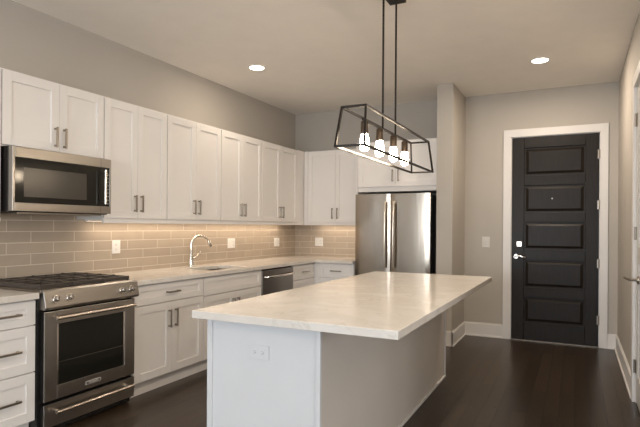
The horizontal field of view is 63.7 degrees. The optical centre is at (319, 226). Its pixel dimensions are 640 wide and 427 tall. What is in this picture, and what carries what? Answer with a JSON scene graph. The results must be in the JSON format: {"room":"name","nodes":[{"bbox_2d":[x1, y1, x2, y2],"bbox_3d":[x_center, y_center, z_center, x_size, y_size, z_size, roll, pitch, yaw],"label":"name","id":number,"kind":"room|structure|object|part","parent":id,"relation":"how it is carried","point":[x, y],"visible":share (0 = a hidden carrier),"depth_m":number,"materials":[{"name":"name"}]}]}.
{"room":"kitchen","nodes":[
{"label":"kitchen","id":0,"kind":"room"},
{"bbox_2d":[0,0,294,149],"bbox_3d":[-2.866,-0.163,2.613,0.120,2.961,11.000,0,0,26],"label":"wall","id":1,"kind":"structure","parent":0,"point":[34,43],"depth_m":4.65,"materials":[{"name":"beige paint"}]},
{"bbox_2d":[0,68,0,221],"bbox_3d":[-2.384,-0.537,3.041,0.352,1.008,0.834,0,0,26],"label":"upper cabinet","id":2,"kind":"object","parent":1,"relation":"attached to","point":[0,68],"visible":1,"depth_m":3.35,"materials":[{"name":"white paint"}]},
{"bbox_3d":[-2.174,-0.550,3.168,0.020,0.956,0.412,0,0,26],"label":"door","id":3,"kind":"part","parent":2,"relation":"part of","materials":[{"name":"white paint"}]},
{"bbox_2d":[0,67,103,158],"bbox_3d":[-2.016,-0.784,3.780,0.352,0.510,0.812,0,0,26],"label":"upper cabinet","id":4,"kind":"object","parent":1,"relation":"attached to","point":[36,113],"visible":0.87,"depth_m":3.67,"materials":[{"name":"white paint"}]},
{"bbox_3d":[-1.985,-0.783,3.546,0.020,0.488,0.413,0,0,26],"label":"door","id":5,"kind":"part","parent":4,"relation":"part of","materials":[{"name":"white paint"}]},
{"bbox_2d":[0,145,110,215],"bbox_3d":[-1.965,-0.304,3.759,0.450,0.445,0.789,0,0,26],"label":"microwave","id":6,"kind":"object","parent":4,"relation":"attached to","point":[33,181],"visible":1,"depth_m":3.59,"materials":[{"name":"silver metal"}]},
{"bbox_3d":[-1.847,-0.305,3.657,0.040,0.297,0.676,0,0,26],"label":"door glass","id":7,"kind":"part","parent":6,"relation":"part of","materials":[{"name":"black glass"}]},
{"bbox_3d":[-1.652,-0.302,3.945,0.054,0.261,0.019,0,0,26],"label":"handle","id":8,"kind":"part","parent":6,"relation":"part of","materials":[{"name":"silver metal"}]},
{"bbox_3d":[-1.678,-0.304,3.996,0.040,0.297,0.080,0,0,26],"label":"control panel","id":9,"kind":"part","parent":6,"relation":"part of","materials":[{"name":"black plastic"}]},
{"bbox_3d":[-1.885,-0.639,3.688,0.034,0.145,0.013,0,0,26],"label":"handle","id":10,"kind":"part","parent":4,"relation":"part of","materials":[{"name":"silver metal"}]},
{"bbox_3d":[-1.853,-0.639,3.752,0.034,0.145,0.013,0,0,26],"label":"handle","id":11,"kind":"part","parent":4,"relation":"part of","materials":[{"name":"silver metal"}]},
{"bbox_3d":[-1.805,-0.782,3.907,0.020,0.488,0.389,0,0,26],"label":"door","id":12,"kind":"part","parent":4,"relation":"part of","materials":[{"name":"white paint"}]},
{"bbox_2d":[76,96,166,223],"bbox_3d":[-1.680,-0.533,4.461,0.352,1.008,0.704,0,0,26],"label":"upper cabinet","id":13,"kind":"object","parent":1,"relation":"attached to","point":[135,137],"visible":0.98,"depth_m":4.37,"materials":[{"name":"white paint"}]},
{"bbox_3d":[-1.639,-0.547,4.245,0.020,0.956,0.345,0,0,26],"label":"door","id":14,"kind":"part","parent":13,"relation":"part of","materials":[{"name":"white paint"}]},
{"bbox_3d":[-1.565,-0.042,4.403,0.018,0.028,0.704,0,0,26],"label":"light rail","id":15,"kind":"part","parent":13,"relation":"part of","materials":[{"name":"white wood"}]},
{"bbox_3d":[-1.556,-0.194,4.356,0.034,0.145,0.013,0,0,26],"label":"handle","id":16,"kind":"part","parent":13,"relation":"part of","materials":[{"name":"silver metal"}]},
{"bbox_3d":[-1.524,-0.194,4.421,0.034,0.145,0.013,0,0,26],"label":"handle","id":17,"kind":"part","parent":13,"relation":"part of","materials":[{"name":"silver metal"}]},
{"bbox_3d":[-1.484,-0.546,4.558,0.020,0.956,0.349,0,0,26],"label":"door","id":18,"kind":"part","parent":13,"relation":"part of","materials":[{"name":"white paint"}]},
{"bbox_2d":[0,215,294,277],"bbox_3d":[-1.557,0.162,5.110,0.008,0.498,5.360,0,0,26],"label":"tile backsplash","id":19,"kind":"structure","parent":1,"relation":"attached to","point":[30,245],"depth_m":4.63,"materials":[{"name":"beige tile"}]},
{"bbox_2d":[112,240,119,253],"bbox_3d":[-1.810,0.179,4.580,0.008,0.120,0.090,0,0,26],"label":"wall outlet","id":20,"kind":"object","parent":19,"relation":"attached to","point":[115,243],"visible":1,"depth_m":4.57,"materials":[{"name":"white plastic"}]},
{"bbox_2d":[227,238,234,247],"bbox_3d":[-1.049,0.197,6.111,0.010,0.115,0.145,0,0,26],"label":"wall outlet","id":21,"kind":"object","parent":19,"relation":"attached to","point":[231,241],"visible":1,"depth_m":6.11,"materials":[{"name":"white plastic"}]},
{"bbox_2d":[274,238,278,245],"bbox_3d":[-0.589,0.213,7.038,0.010,0.115,0.135,0,0,26],"label":"wall outlet","id":22,"kind":"object","parent":19,"relation":"attached to","point":[276,240],"visible":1,"depth_m":7.03,"materials":[{"name":"white plastic"}]},
{"bbox_2d":[165,114,220,223],"bbox_3d":[-1.345,-0.531,5.135,0.352,1.008,0.797,0,0,26],"label":"upper cabinet","id":23,"kind":"object","parent":1,"relation":"attached to","point":[193,148],"visible":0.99,"depth_m":5.02,"materials":[{"name":"white paint"}]},
{"bbox_3d":[-1.315,-0.544,4.899,0.020,0.956,0.393,0,0,26],"label":"door","id":24,"kind":"part","parent":23,"relation":"part of","materials":[{"name":"white paint"}]},
{"bbox_3d":[-1.231,-0.040,5.077,0.018,0.028,0.797,0,0,26],"label":"light rail","id":25,"kind":"part","parent":23,"relation":"part of","materials":[{"name":"white wood"}]},
{"bbox_3d":[-1.221,-0.189,5.032,0.034,0.145,0.013,0,0,26],"label":"handle","id":26,"kind":"part","parent":23,"relation":"part of","materials":[{"name":"silver metal"}]},
{"bbox_3d":[-1.139,-0.543,5.253,0.020,0.956,0.393,0,0,26],"label":"door","id":27,"kind":"part","parent":23,"relation":"part of","materials":[{"name":"white paint"}]},
{"bbox_2d":[219,129,261,224],"bbox_3d":[-0.991,-0.528,5.848,0.352,1.008,0.791,0,0,26],"label":"upper cabinet","id":28,"kind":"object","parent":1,"relation":"attached to","point":[241,155],"visible":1,"depth_m":5.75,"materials":[{"name":"white paint"}]},
{"bbox_3d":[-0.962,-0.542,5.609,0.020,0.956,0.380,0,0,26],"label":"door","id":29,"kind":"part","parent":28,"relation":"part of","materials":[{"name":"white paint"}]},
{"bbox_3d":[-0.877,-0.038,5.790,0.018,0.028,0.791,0,0,26],"label":"light rail","id":30,"kind":"part","parent":28,"relation":"part of","materials":[{"name":"white wood"}]},
{"bbox_3d":[-0.788,-0.541,5.960,0.020,0.956,0.401,0,0,26],"label":"door","id":31,"kind":"part","parent":28,"relation":"part of","materials":[{"name":"white paint"}]},
{"bbox_2d":[260,140,303,224],"bbox_3d":[-0.581,-0.526,6.674,0.352,1.008,1.049,0,0,26],"label":"upper cabinet","id":32,"kind":"object","parent":1,"relation":"attached to","point":[282,167],"visible":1,"depth_m":6.56,"materials":[{"name":"white paint"}]},
{"bbox_3d":[-0.601,-0.540,6.338,0.020,0.956,0.422,0,0,26],"label":"door","id":33,"kind":"part","parent":32,"relation":"part of","materials":[{"name":"white paint"}]},
{"bbox_3d":[-0.467,-0.035,6.615,0.018,0.028,1.049,0,0,26],"label":"light rail","id":34,"kind":"part","parent":32,"relation":"part of","materials":[{"name":"white wood"}]},
{"bbox_3d":[-0.408,-0.539,6.724,0.020,0.956,0.437,0,0,26],"label":"door","id":35,"kind":"part","parent":32,"relation":"part of","materials":[{"name":"white paint"}]},
{"bbox_2d":[12,0,639,114],"bbox_3d":[1.049,-1.668,0.674,8.840,0.100,11.240,0,0,26],"label":"ceiling","id":36,"kind":"structure","parent":0,"point":[317,56],"depth_m":4.51,"materials":[{"name":"paint"}]},
{"bbox_2d":[248,65,265,70],"bbox_3d":[-0.646,-1.625,5.278,0.188,0.008,0.188,0,0,26],"label":"recessed light","id":37,"kind":"object","parent":36,"relation":"in","point":[252,67],"visible":1,"depth_m":5.25,"materials":[{"name":"white plastic"}]},
{"bbox_2d":[334,0,433,172],"bbox_3d":[0.521,-1.037,3.651,0.200,1.166,1.608,0,0,26],"label":"pendant light","id":38,"kind":"object","parent":36,"relation":"hanging from","point":[364,145],"visible":1,"depth_m":3.44,"materials":[{"name":"black metal"}]},
{"bbox_2d":[360,120,368,150],"bbox_3d":[0.273,-0.556,3.163,0.061,0.187,0.061,0,0,26],"label":"socket","id":39,"kind":"object","parent":38,"relation":"attached to","point":[362,148],"depth_m":3.14,"materials":[{"name":"white glass"}]},
{"bbox_2d":[375,128,383,156],"bbox_3d":[0.394,-0.555,3.407,0.061,0.187,0.061,0,0,26],"label":"socket","id":40,"kind":"object","parent":38,"relation":"attached to","point":[379,131],"depth_m":3.39,"materials":[{"name":"gold metal"}]},
{"bbox_3d":[0.423,-1.123,3.450,0.014,0.944,0.014,0,0,26],"label":"rod","id":41,"kind":"part","parent":38,"relation":"part of","materials":[{"name":"black metal"}]},
{"bbox_3d":[0.518,-0.581,3.651,0.200,0.253,1.608,0,0,26],"label":"frame","id":42,"kind":"part","parent":38,"relation":"part of","materials":[{"name":"black metal"}]},
{"bbox_2d":[389,135,397,161],"bbox_3d":[0.521,-0.554,3.663,0.061,0.187,0.061,0,0,26],"label":"socket","id":43,"kind":"object","parent":38,"relation":"attached to","point":[393,138],"depth_m":3.64,"materials":[{"name":"gold metal"}]},
{"bbox_3d":[0.543,-1.122,3.692,0.014,0.944,0.014,0,0,26],"label":"rod","id":44,"kind":"part","parent":38,"relation":"part of","materials":[{"name":"black metal"}]},
{"bbox_2d":[400,141,408,165],"bbox_3d":[0.640,-0.553,3.902,0.061,0.187,0.061,0,0,26],"label":"socket","id":45,"kind":"object","parent":38,"relation":"attached to","point":[404,144],"depth_m":3.88,"materials":[{"name":"gold metal"}]},
{"bbox_2d":[530,57,550,62],"bbox_3d":[2.130,-1.607,4.988,0.188,0.008,0.188,0,0,26],"label":"recessed light","id":46,"kind":"object","parent":36,"relation":"in","point":[538,59],"visible":1,"depth_m":4.97,"materials":[{"name":"white plastic"}]},
{"bbox_2d":[63,335,639,426],"bbox_3d":[1.029,1.393,0.674,8.840,0.100,11.240,0,0,26],"label":"floor","id":47,"kind":"structure","parent":0,"point":[488,382],"depth_m":4.11,"materials":[{"name":"brown wood"}]},
{"bbox_2d":[0,300,34,426],"bbox_3d":[-2.133,0.886,3.191,0.686,0.873,0.364,0,0,26],"label":"base cabinet","id":48,"kind":"object","parent":47,"relation":"on","point":[17,319],"visible":0.99,"depth_m":3.12,"materials":[{"name":"white paint"}]},
{"bbox_3d":[-1.842,1.057,3.046,0.034,0.013,0.150,0,0,26],"label":"handle","id":49,"kind":"part","parent":48,"relation":"part of","materials":[{"name":"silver metal"}]},
{"bbox_3d":[-1.840,0.758,3.046,0.034,0.013,0.150,0,0,26],"label":"handle","id":50,"kind":"part","parent":48,"relation":"part of","materials":[{"name":"silver metal"}]},
{"bbox_3d":[-1.839,0.534,3.046,0.034,0.013,0.150,0,0,26],"label":"handle","id":51,"kind":"part","parent":48,"relation":"part of","materials":[{"name":"silver metal"}]},
{"bbox_3d":[-1.866,1.056,3.058,0.020,0.299,0.359,0,0,26],"label":"drawer","id":52,"kind":"part","parent":48,"relation":"part of","materials":[{"name":"white paint"}]},
{"bbox_3d":[-1.864,0.758,3.058,0.020,0.284,0.359,0,0,26],"label":"drawer","id":53,"kind":"part","parent":48,"relation":"part of","materials":[{"name":"white paint"}]},
{"bbox_3d":[-1.863,0.533,3.058,0.020,0.151,0.359,0,0,26],"label":"drawer","id":54,"kind":"part","parent":48,"relation":"part of","materials":[{"name":"white paint"}]},
{"bbox_2d":[0,272,138,426],"bbox_3d":[-1.842,0.843,3.693,0.742,0.962,0.780,0,0,26],"label":"range","id":55,"kind":"object","parent":47,"relation":"on","point":[84,324],"visible":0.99,"depth_m":3.48,"materials":[{"name":"silver metal"}]},
{"bbox_3d":[-1.666,0.460,3.271,0.041,0.052,0.052,0,0,26],"label":"knob","id":56,"kind":"part","parent":55,"relation":"part of","materials":[{"name":"metal"}]},
{"bbox_2d":[0,279,134,293],"bbox_3d":[-1.861,0.407,3.701,0.660,0.022,0.774,0,0,26],"label":"cooktop","id":57,"kind":"object","parent":55,"relation":"in","point":[103,284],"depth_m":3.44,"materials":[{"name":"silver metal"}]},
{"bbox_3d":[-1.621,0.461,3.360,0.041,0.052,0.052,0,0,26],"label":"knob","id":58,"kind":"part","parent":55,"relation":"part of","materials":[{"name":"metal"}]},
{"bbox_3d":[-1.566,1.198,3.551,0.009,0.145,0.734,0,0,26],"label":"storage drawer","id":59,"kind":"part","parent":55,"relation":"part of","materials":[{"name":"silver metal"}]},
{"bbox_3d":[-1.563,0.822,3.551,0.009,0.564,0.734,0,0,26],"label":"oven door","id":60,"kind":"part","parent":55,"relation":"part of","materials":[{"name":"silver metal"}]},
{"bbox_3d":[-1.588,0.463,3.575,0.122,0.125,0.768,0,0,26],"label":"control panel","id":61,"kind":"part","parent":55,"relation":"part of","materials":[{"name":"silver metal"}]},
{"bbox_3d":[-1.627,1.294,3.582,0.055,0.043,0.734,0,0,26],"label":"kick plate","id":62,"kind":"part","parent":55,"relation":"part of","materials":[{"name":"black metal"}]},
{"bbox_3d":[-1.536,1.176,3.542,0.054,0.023,0.634,0,0,26],"label":"handle","id":63,"kind":"part","parent":55,"relation":"part of","materials":[{"name":"silver metal"}]},
{"bbox_3d":[-1.529,0.581,3.548,0.054,0.023,0.652,0,0,26],"label":"handle","id":64,"kind":"part","parent":55,"relation":"part of","materials":[{"name":"silver metal"}]},
{"bbox_3d":[-1.429,0.462,3.748,0.041,0.052,0.052,0,0,26],"label":"knob","id":65,"kind":"part","parent":55,"relation":"part of","materials":[{"name":"metal"}]},
{"bbox_3d":[-1.391,0.462,3.824,0.041,0.052,0.052,0,0,26],"label":"knob","id":66,"kind":"part","parent":55,"relation":"part of","materials":[{"name":"metal"}]},
{"bbox_2d":[131,277,202,397],"bbox_3d":[-1.516,0.890,4.434,0.686,0.873,0.825,0,0,26],"label":"base cabinet","id":67,"kind":"object","parent":47,"relation":"on","point":[168,342],"visible":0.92,"depth_m":4.25,"materials":[{"name":"white paint"}]},
{"bbox_3d":[-1.336,0.916,4.125,0.020,0.587,0.403,0,0,26],"label":"door","id":68,"kind":"part","parent":67,"relation":"part of","materials":[{"name":"white paint"}]},
{"bbox_3d":[-1.243,0.539,4.306,0.020,0.154,0.808,0,0,26],"label":"drawer","id":69,"kind":"part","parent":67,"relation":"part of","materials":[{"name":"white paint"}]},
{"bbox_3d":[-1.237,0.758,4.260,0.034,0.150,0.013,0,0,26],"label":"handle","id":70,"kind":"part","parent":67,"relation":"part of","materials":[{"name":"silver metal"}]},
{"bbox_3d":[-1.204,0.758,4.328,0.034,0.150,0.013,0,0,26],"label":"handle","id":71,"kind":"part","parent":67,"relation":"part of","materials":[{"name":"silver metal"}]},
{"bbox_3d":[-1.155,0.917,4.488,0.020,0.587,0.403,0,0,26],"label":"door","id":72,"kind":"part","parent":67,"relation":"part of","materials":[{"name":"white paint"}]},
{"bbox_2d":[107,255,354,285],"bbox_3d":[-0.647,0.437,5.593,1.209,0.038,3.680,0,0,26],"label":"countertop","id":73,"kind":"structure","parent":67,"relation":"on","point":[151,276],"depth_m":5.26,"materials":[{"name":"beige stone"}]},
{"bbox_2d":[188,235,211,266],"bbox_3d":[-1.251,0.250,5.386,0.249,0.328,0.058,0,0,-31],"label":"faucet","id":74,"kind":"object","parent":73,"relation":"on","point":[191,257],"visible":1,"depth_m":5.33,"materials":[{"name":"metal"}]},
{"bbox_3d":[-1.254,0.162,5.381,0.206,0.152,0.025,0,0,-30],"label":"spout","id":75,"kind":"part","parent":74,"relation":"part of","materials":[{"name":"metal"}]},
{"bbox_2d":[198,270,260,371],"bbox_3d":[-1.119,0.892,5.234,0.686,0.873,0.958,0,0,26],"label":"base cabinet","id":76,"kind":"object","parent":47,"relation":"on","point":[226,288],"visible":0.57,"depth_m":4.97,"materials":[{"name":"white paint"}]},
{"bbox_3d":[-0.957,0.924,4.887,0.020,0.575,0.475,0,0,26],"label":"door","id":77,"kind":"part","parent":76,"relation":"part of","materials":[{"name":"white paint"}]},
{"bbox_3d":[-0.849,0.548,5.101,0.020,0.166,0.953,0,0,26],"label":"drawer","id":78,"kind":"part","parent":76,"relation":"part of","materials":[{"name":"white paint"}]},
{"bbox_3d":[-0.745,0.926,5.315,0.020,0.575,0.475,0,0,26],"label":"door","id":79,"kind":"part","parent":76,"relation":"part of","materials":[{"name":"white paint"}]},
{"bbox_2d":[261,266,294,295],"bbox_3d":[-0.727,0.897,5.960,0.688,0.868,0.677,0,0,26],"label":"dishwasher","id":80,"kind":"object","parent":47,"relation":"on","point":[273,280],"visible":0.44,"depth_m":5.79,"materials":[{"name":"silver metal"}]},
{"bbox_3d":[-0.441,0.548,5.827,0.062,0.024,0.618,0,0,26],"label":"handle","id":81,"kind":"part","parent":80,"relation":"part of","materials":[{"name":"metal"}]},
{"bbox_2d":[291,263,313,288],"bbox_3d":[-0.474,0.896,6.533,0.686,0.873,0.563,0,0,26],"label":"base cabinet","id":82,"kind":"object","parent":47,"relation":"on","point":[303,276],"visible":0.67,"depth_m":6.38,"materials":[{"name":"white paint"}]},
{"bbox_3d":[-0.204,0.557,6.400,0.020,0.176,0.558,0,0,26],"label":"drawer","id":83,"kind":"part","parent":82,"relation":"part of","materials":[{"name":"white paint"}]},
{"bbox_3d":[-0.206,0.934,6.400,0.020,0.565,0.558,0,0,26],"label":"drawer","id":84,"kind":"part","parent":82,"relation":"part of","materials":[{"name":"white paint"}]},
{"bbox_2d":[207,310,445,426],"bbox_3d":[0.262,0.901,3.625,0.683,0.873,2.532,0,0,26],"label":"kitchen island","id":85,"kind":"object","parent":47,"relation":"on","point":[309,378],"visible":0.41,"depth_m":2.59,"materials":[{"name":"paint"}]},
{"bbox_3d":[-0.557,0.896,2.635,0.030,0.873,0.030,0,0,26],"label":"corner trim","id":86,"kind":"part","parent":85,"relation":"part of","materials":[{"name":"paint"}]},
{"bbox_2d":[248,344,268,360],"bbox_3d":[-0.297,0.609,2.497,0.118,0.070,0.008,0,0,26],"label":"wall outlet","id":87,"kind":"object","parent":85,"relation":"attached to","point":[260,352],"visible":1,"depth_m":2.50,"materials":[{"name":"paint"}]},
{"bbox_2d":[252,349,256,354],"bbox_3d":[-0.318,0.609,2.505,0.028,0.030,0.003,0,0,26],"label":"receptacle","id":88,"kind":"object","parent":87,"relation":"attached to","point":[254,351],"depth_m":2.50,"materials":[{"name":"paint"}]},
{"bbox_2d":[260,350,264,355],"bbox_3d":[-0.279,0.609,2.485,0.028,0.030,0.003,0,0,26],"label":"receptacle","id":89,"kind":"object","parent":87,"relation":"attached to","point":[262,352],"depth_m":2.48,"materials":[{"name":"paint"}]},
{"bbox_3d":[-0.283,0.898,2.497,0.635,0.873,0.006,0,0,26],"label":"panel","id":90,"kind":"part","parent":85,"relation":"part of","materials":[{"name":"paint"}]},
{"bbox_3d":[-0.005,0.900,2.356,0.020,0.873,0.020,0,0,26],"label":"corner trim","id":91,"kind":"part","parent":85,"relation":"part of","materials":[{"name":"paint"}]},
{"bbox_2d":[192,271,491,339],"bbox_3d":[0.421,0.444,3.503,1.069,0.038,2.618,0,0,26],"label":"island countertop","id":92,"kind":"structure","parent":85,"relation":"on","point":[376,304],"depth_m":2.77,"materials":[{"name":"beige stone"}]},
{"bbox_3d":[0.562,1.329,3.485,0.014,0.022,2.510,0,0,26],"label":"moulding","id":93,"kind":"part","parent":85,"relation":"part of","materials":[{"name":"white paint"}]},
{"bbox_3d":[1.117,0.907,4.604,0.012,0.873,0.018,0,0,26],"label":"corner trim","id":94,"kind":"part","parent":85,"relation":"part of","materials":[{"name":"white paint"}]},
{"bbox_2d":[314,263,354,283],"bbox_3d":[0.309,0.902,6.787,0.554,0.873,0.686,0,0,26],"label":"base cabinet","id":95,"kind":"object","parent":47,"relation":"on","point":[323,272],"visible":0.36,"depth_m":6.53,"materials":[{"name":"white paint"}]},
{"bbox_3d":[0.099,0.936,6.557,0.238,0.565,0.020,0,0,26],"label":"door","id":96,"kind":"part","parent":95,"relation":"part of","materials":[{"name":"white paint"}]},
{"bbox_3d":[0.209,0.559,6.504,0.479,0.176,0.020,0,0,26],"label":"drawer","id":97,"kind":"part","parent":95,"relation":"part of","materials":[{"name":"white paint"}]},
{"bbox_2d":[356,143,364,193],"bbox_3d":[0.590,0.151,6.691,0.022,2.378,0.612,0,0,26],"label":"panel","id":98,"kind":"object","parent":47,"relation":"on","point":[357,192],"visible":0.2,"depth_m":6.42,"materials":[{"name":"white wood"}]},
{"bbox_2d":[355,192,435,274],"bbox_3d":[0.977,0.475,6.336,0.918,1.735,0.788,0,0,26],"label":"refrigerator","id":99,"kind":"object","parent":47,"relation":"on","point":[394,232],"visible":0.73,"depth_m":6.02,"materials":[{"name":"silver metal"}]},
{"bbox_2d":[436,83,464,331],"bbox_3d":[1.565,-0.134,6.151,0.181,2.961,0.720,0,0,26],"label":"wall pier","id":100,"kind":"object","parent":47,"relation":"on","point":[450,190],"visible":0.65,"depth_m":5.86,"materials":[{"name":"beige paint"}]},
{"bbox_2d":[446,322,464,346],"bbox_3d":[1.569,1.264,6.127,0.167,0.165,0.720,0,0,26],"label":"baseboard","id":101,"kind":"object","parent":100,"relation":"attached to","point":[452,337],"visible":0.73,"depth_m":5.90,"materials":[{"name":"white paint"}]},
{"bbox_3d":[-2.331,0.884,2.792,0.686,0.873,0.523,0,0,26],"label":"base cabinet","id":102,"kind":"object","parent":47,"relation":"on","visible":0},
{"bbox_2d":[0,289,38,303],"bbox_3d":[-2.247,0.426,2.955,0.688,0.038,0.888,0,0,26],"label":"countertop","id":103,"kind":"structure","parent":102,"relation":"on","point":[6,296],"depth_m":3.11,"materials":[{"name":"beige stone"}]},
{"bbox_2d":[295,81,618,333],"bbox_3d":[1.489,-0.135,6.658,4.325,2.961,0.120,0,0,26],"label":"wall","id":104,"kind":"structure","parent":0,"point":[487,117],"depth_m":6.30,"materials":[{"name":"beige paint"}]},
{"bbox_2d":[295,225,354,256],"bbox_3d":[0.176,0.191,7.237,1.203,0.464,0.008,0,0,26],"label":"tile backsplash","id":105,"kind":"structure","parent":104,"relation":"attached to","point":[338,240],"depth_m":7.27,"materials":[{"name":"beige tile"}]},
{"bbox_2d":[315,237,322,245],"bbox_3d":[-0.015,0.216,7.321,0.125,0.120,0.010,0,0,26],"label":"wall outlet","id":106,"kind":"object","parent":105,"relation":"attached to","point":[318,241],"visible":1,"depth_m":7.32,"materials":[{"name":"white plastic"}]},
{"bbox_2d":[304,149,355,224],"bbox_3d":[0.240,-0.520,7.012,0.882,1.008,0.352,0,0,26],"label":"upper cabinet","id":107,"kind":"object","parent":104,"relation":"attached to","point":[330,175],"visible":0.82,"depth_m":6.92,"materials":[{"name":"white paint"}]},
{"bbox_3d":[0.022,-0.536,6.973,0.409,0.956,0.020,0,0,26],"label":"door","id":108,"kind":"part","parent":107,"relation":"part of","materials":[{"name":"white paint"}]},
{"bbox_3d":[0.179,-0.031,6.895,0.882,0.028,0.018,0,0,26],"label":"light rail","id":109,"kind":"part","parent":107,"relation":"part of","materials":[{"name":"white wood"}]},
{"bbox_3d":[0.363,-0.533,6.804,0.348,0.956,0.020,0,0,26],"label":"door","id":110,"kind":"part","parent":107,"relation":"part of","materials":[{"name":"white paint"}]},
{"bbox_2d":[358,138,436,193],"bbox_3d":[1.049,-0.729,6.444,1.006,0.612,0.652,0,0,26],"label":"upper cabinet","id":111,"kind":"object","parent":104,"relation":"attached to","point":[374,177],"visible":0.74,"depth_m":6.18,"materials":[{"name":"white paint"}]},
{"bbox_3d":[0.694,-0.755,6.305,0.486,0.541,0.020,0,0,26],"label":"door","id":112,"kind":"part","parent":111,"relation":"part of","materials":[{"name":"white paint"}]},
{"bbox_3d":[1.137,-0.752,6.085,0.498,0.541,0.020,0,0,26],"label":"door","id":113,"kind":"part","parent":111,"relation":"part of","materials":[{"name":"white paint"}]},
{"bbox_2d":[482,237,489,247],"bbox_3d":[2.032,0.191,6.315,0.092,0.132,0.010,0,0,26],"label":"light switch","id":114,"kind":"object","parent":104,"relation":"attached to","point":[485,240],"visible":1,"depth_m":6.31,"materials":[{"name":"beige plastic"}]},
{"bbox_2d":[464,321,616,347],"bbox_3d":[2.536,1.270,6.058,1.659,0.165,0.016,0,0,26],"label":"baseboard","id":115,"kind":"structure","parent":104,"relation":"attached to","point":[486,329],"depth_m":6.29,"materials":[{"name":"white paint"}]},
{"bbox_2d":[511,338,598,347],"bbox_3d":[2.723,1.349,6.018,0.926,0.010,0.120,0,0,26],"label":"trim","id":116,"kind":"structure","parent":104,"relation":"attached to","point":[511,338],"depth_m":5.97,"materials":[{"name":"wood"}]},
{"bbox_2d":[511,133,599,345],"bbox_3d":[2.716,0.144,5.976,0.932,2.396,0.106,0,0,26],"label":"door","id":117,"kind":"structure","parent":104,"relation":"in","point":[556,202],"depth_m":5.98,"materials":[{"name":"black wood"}]},
{"bbox_3d":[2.371,0.356,6.122,0.144,0.056,0.061,0,0,26],"label":"lever handle","id":118,"kind":"part","parent":117,"relation":"part of","materials":[{"name":"metal"}]},
{"bbox_3d":[2.720,0.986,6.007,0.650,0.299,0.033,0,0,26],"label":"panel","id":119,"kind":"part","parent":117,"relation":"part of","materials":[{"name":"black wood"}]},
{"bbox_3d":[2.726,0.109,6.007,0.650,0.323,0.033,0,0,26],"label":"panel","id":120,"kind":"part","parent":117,"relation":"part of","materials":[{"name":"black wood"}]},
{"bbox_3d":[2.723,0.559,6.007,0.650,0.324,0.033,0,0,26],"label":"panel","id":121,"kind":"part","parent":117,"relation":"part of","materials":[{"name":"black wood"}]},
{"bbox_3d":[2.731,-0.767,6.007,0.650,0.326,0.033,0,0,26],"label":"panel","id":122,"kind":"part","parent":117,"relation":"part of","materials":[{"name":"black wood"}]},
{"bbox_3d":[2.728,-0.325,6.007,0.650,0.321,0.033,0,0,26],"label":"panel","id":123,"kind":"part","parent":117,"relation":"part of","materials":[{"name":"black wood"}]},
{"bbox_2d":[502,123,608,348],"bbox_3d":[2.731,0.100,6.028,1.107,2.508,0.142,0,0,26],"label":"trim","id":124,"kind":"structure","parent":104,"relation":"attached to","point":[602,128],"depth_m":5.89,"materials":[{"name":"white paint"}]},
{"bbox_2d":[617,11,639,368],"bbox_3d":[4.425,-0.116,2.901,4.515,2.961,4.000,0,0,26],"label":"wall","id":125,"kind":"structure","parent":0,"point":[632,59],"depth_m":4.78,"materials":[{"name":"beige paint"}]},
{"bbox_2d":[452,334,630,397],"bbox_3d":[2.126,1.341,5.231,1.627,0.018,1.829,0,0,26],"label":"trim","id":126,"kind":"structure","parent":125,"relation":"attached to","point":[464,334],"depth_m":5.67,"materials":[{"name":"white paint"}]},
{"bbox_2d":[616,335,630,393],"bbox_3d":[2.383,1.269,3.901,0.016,0.165,3.984,0,0,26],"label":"baseboard","id":127,"kind":"structure","parent":125,"relation":"attached to","point":[624,363],"depth_m":4.72,"materials":[{"name":"white paint"}]},
{"bbox_2d":[623,84,639,411],"bbox_3d":[2.224,0.137,3.597,0.132,2.404,0.844,0,0,26],"label":"door","id":128,"kind":"structure","parent":125,"relation":"in","point":[636,363],"depth_m":3.86,"materials":[{"name":"paint"}]},
{"bbox_3d":[2.341,0.396,3.869,0.070,0.058,0.166,0,0,13],"label":"lever handle","id":129,"kind":"part","parent":128,"relation":"part of","materials":[{"name":"silver metal"}]},
{"bbox_2d":[631,61,639,402],"bbox_3d":[2.285,0.092,3.560,0.142,2.518,1.036,0,0,26],"label":"trim","id":130,"kind":"structure","parent":125,"relation":"attached to","point":[636,78],"depth_m":3.97,"materials":[{"name":"white paint"}]}
]}

